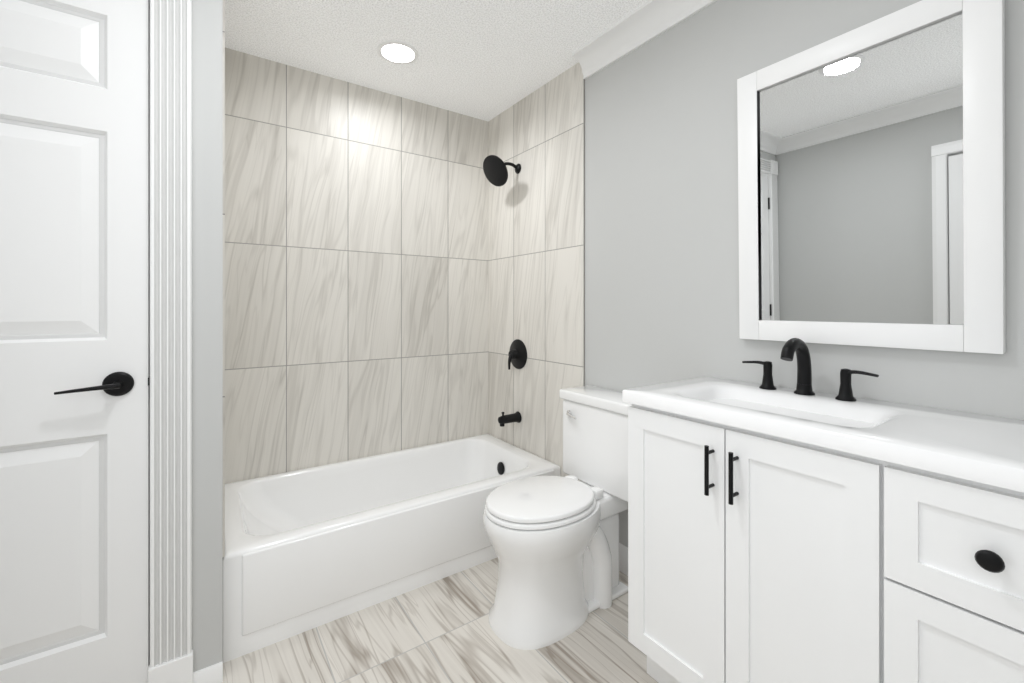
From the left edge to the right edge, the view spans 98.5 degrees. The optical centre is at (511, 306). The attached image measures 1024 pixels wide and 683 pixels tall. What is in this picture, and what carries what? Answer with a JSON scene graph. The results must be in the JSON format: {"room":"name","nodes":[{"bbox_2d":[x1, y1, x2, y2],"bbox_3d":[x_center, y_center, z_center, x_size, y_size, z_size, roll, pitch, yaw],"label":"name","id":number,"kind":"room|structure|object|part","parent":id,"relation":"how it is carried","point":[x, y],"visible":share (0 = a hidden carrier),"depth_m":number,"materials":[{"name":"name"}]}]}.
{"room":"bathroom","nodes":[
{"label":"bathroom","id":0,"kind":"room"},
{"bbox_2d":[192,0,222,671],"bbox_3d":[-1.031,-0.020,1.420,0.163,2.440,0.110,0,0,-35],"label":"wall","id":1,"kind":"structure","parent":0,"point":[207,332],"depth_m":1.40,"materials":[{"name":"grey paint"}]},
{"bbox_2d":[0,0,149,682],"bbox_3d":[-1.267,0.113,1.177,0.457,2.150,0.099,0,0,-35],"label":"closet door","id":2,"kind":"structure","parent":1,"relation":"in","point":[74,340],"depth_m":1.23,"materials":[{"name":"white wood"}]},
{"bbox_3d":[-1.161,0.223,1.230,0.157,0.070,0.064,0,0,-35],"label":"handle","id":3,"kind":"part","parent":2,"relation":"part of","materials":[{"name":"black metal"}]},
{"bbox_2d":[148,0,192,682],"bbox_3d":[-1.264,0.060,1.172,0.675,2.280,0.033,0,0,-35],"label":"door frame","id":4,"kind":"structure","parent":1,"relation":"attached to","point":[171,655],"depth_m":1.33,"materials":[{"name":"white wood"}]},
{"bbox_2d":[225,0,648,120],"bbox_3d":[-0.232,-1.290,1.069,2.480,0.100,3.220,0,0,-35],"label":"ceiling","id":5,"kind":"structure","parent":0,"point":[486,60],"depth_m":2.04,"materials":[{"name":"white paint"}]},
{"bbox_2d":[377,40,418,63],"bbox_3d":[-0.555,-1.236,2.147,0.196,0.008,0.196,0,0,-35],"label":"recessed light","id":6,"kind":"object","parent":5,"relation":"in","point":[396,52],"visible":1,"depth_m":2.14,"materials":[{"name":"white"}]},
{"bbox_2d":[221,557,657,682],"bbox_3d":[-0.232,1.250,1.069,2.480,0.100,3.220,0,0,-35],"label":"floor","id":7,"kind":"structure","parent":0,"point":[439,631],"depth_m":1.54,"materials":[{"name":"beige tile"}]},
{"bbox_2d":[223,434,560,662],"bbox_3d":[-0.565,1.020,2.212,1.503,0.360,0.742,0,0,-35],"label":"bathtub","id":8,"kind":"object","parent":7,"relation":"on","point":[306,549],"visible":0.92,"depth_m":1.88,"materials":[{"name":"white ceramic"}]},
{"bbox_2d":[483,385,631,649],"bbox_3d":[0.211,0.792,1.797,0.710,0.816,0.430,0,0,-35],"label":"toilet","id":9,"kind":"object","parent":7,"relation":"on","point":[554,540],"visible":0.94,"depth_m":1.67,"materials":[{"name":"white ceramic"}]},
{"bbox_3d":[0.122,0.756,1.735,0.480,0.044,0.362,0,0,-35],"label":"seat","id":10,"kind":"part","parent":9,"relation":"part of","materials":[{"name":"white plastic"}]},
{"bbox_3d":[0.267,0.485,1.986,0.027,0.027,0.079,0,0,-35],"label":"handle","id":11,"kind":"part","parent":9,"relation":"part of","materials":[{"name":"silver metal"}]},
{"bbox_2d":[622,338,1023,682],"bbox_3d":[0.807,0.645,1.131,0.500,1.110,0.957,0,0,-35],"label":"bathroom vanity","id":12,"kind":"object","parent":7,"relation":"on","point":[803,532],"visible":1,"depth_m":0.99,"materials":[{"name":"white wood"}]},
{"bbox_2d":[742,338,878,401],"bbox_3d":[0.840,0.176,1.301,0.156,0.172,0.362,0,0,-35],"label":"faucet","id":13,"kind":"object","parent":12,"relation":"on","point":[803,392],"depth_m":1.31,"materials":[{"name":"black metal"}]},
{"bbox_3d":[0.660,0.422,0.937,0.036,0.127,0.524,0,0,-35],"label":"knob","id":14,"kind":"part","parent":12,"relation":"part of","materials":[{"name":"black metal"}]},
{"bbox_2d":[585,0,1023,546],"bbox_3d":[0.746,-0.020,1.748,0.100,2.440,3.220,0,0,-35],"label":"wall","id":15,"kind":"structure","parent":0,"point":[661,228],"depth_m":1.68,"materials":[{"name":"grey paint"}]},
{"bbox_2d":[488,62,584,480],"bbox_3d":[0.101,-0.020,2.582,0.008,2.440,0.915,0,0,-35],"label":"tile","id":16,"kind":"structure","parent":15,"relation":"attached to","point":[536,255],"depth_m":2.50,"materials":[{"name":"beige tile"}]},
{"bbox_2d":[483,155,520,186],"bbox_3d":[-0.050,-0.791,2.596,0.221,0.160,0.183,0,0,-35],"label":"shower head","id":17,"kind":"object","parent":16,"relation":"attached to","point":[495,170],"visible":1,"depth_m":2.56},
{"bbox_2d":[498,411,521,426],"bbox_3d":[-0.019,0.660,2.623,0.140,0.082,0.068,0,0,-35],"label":"tub spout","id":18,"kind":"object","parent":16,"relation":"attached to","point":[503,419],"visible":1,"depth_m":2.60,"materials":[{"name":"black metal"}]},
{"bbox_2d":[508,339,526,369],"bbox_3d":[0.004,0.285,2.639,0.083,0.180,0.180,0,0,-35],"label":"shower valve","id":19,"kind":"object","parent":16,"relation":"attached to","point":[517,355],"visible":1,"depth_m":2.62,"materials":[{"name":"black metal"}]},
{"bbox_2d":[619,543,627,575],"bbox_3d":[0.545,1.141,1.937,0.014,0.118,0.648,0,0,-35],"label":"baseboard","id":20,"kind":"structure","parent":15,"relation":"attached to","point":[623,550],"depth_m":1.99,"materials":[{"name":"white wood"}]},
{"bbox_2d":[572,0,716,78],"bbox_3d":[0.904,-1.189,1.355,0.088,0.102,2.013,0,0,-35],"label":"crown molding","id":21,"kind":"structure","parent":15,"relation":"attached to","point":[646,22],"depth_m":1.85,"materials":[{"name":"white wood"}]},
{"bbox_2d":[737,0,1005,353],"bbox_3d":[0.975,-0.340,1.287,0.030,0.900,0.620,-1,1,-35],"label":"mirror","id":22,"kind":"object","parent":15,"relation":"attached to","point":[871,183],"visible":0.96,"depth_m":1.21,"materials":[{"name":"white"}]},
{"bbox_3d":[-1.244,-0.020,1.772,0.110,2.440,0.710,0,0,-35],"label":"wall","id":23,"kind":"structure","parent":0,"visible":0},
{"bbox_2d":[223,0,224,556],"bbox_3d":[-1.179,-0.202,1.782,0.008,2.076,0.752,0,0,-35],"label":"tile","id":24,"kind":"structure","parent":23,"relation":"attached to","point":[223,278],"depth_m":1.47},
{"bbox_3d":[-1.163,-0.020,2.322,2.380,2.440,0.100,0,0,-35],"label":"wall","id":25,"kind":"structure","parent":0,"visible":0},
{"bbox_2d":[225,48,487,483],"bbox_3d":[-0.780,-0.170,2.522,1.507,2.140,0.008,0,0,-35],"label":"tile","id":26,"kind":"structure","parent":25,"relation":"attached to","point":[356,271],"depth_m":2.42,"materials":[{"name":"beige tile"}]}
]}

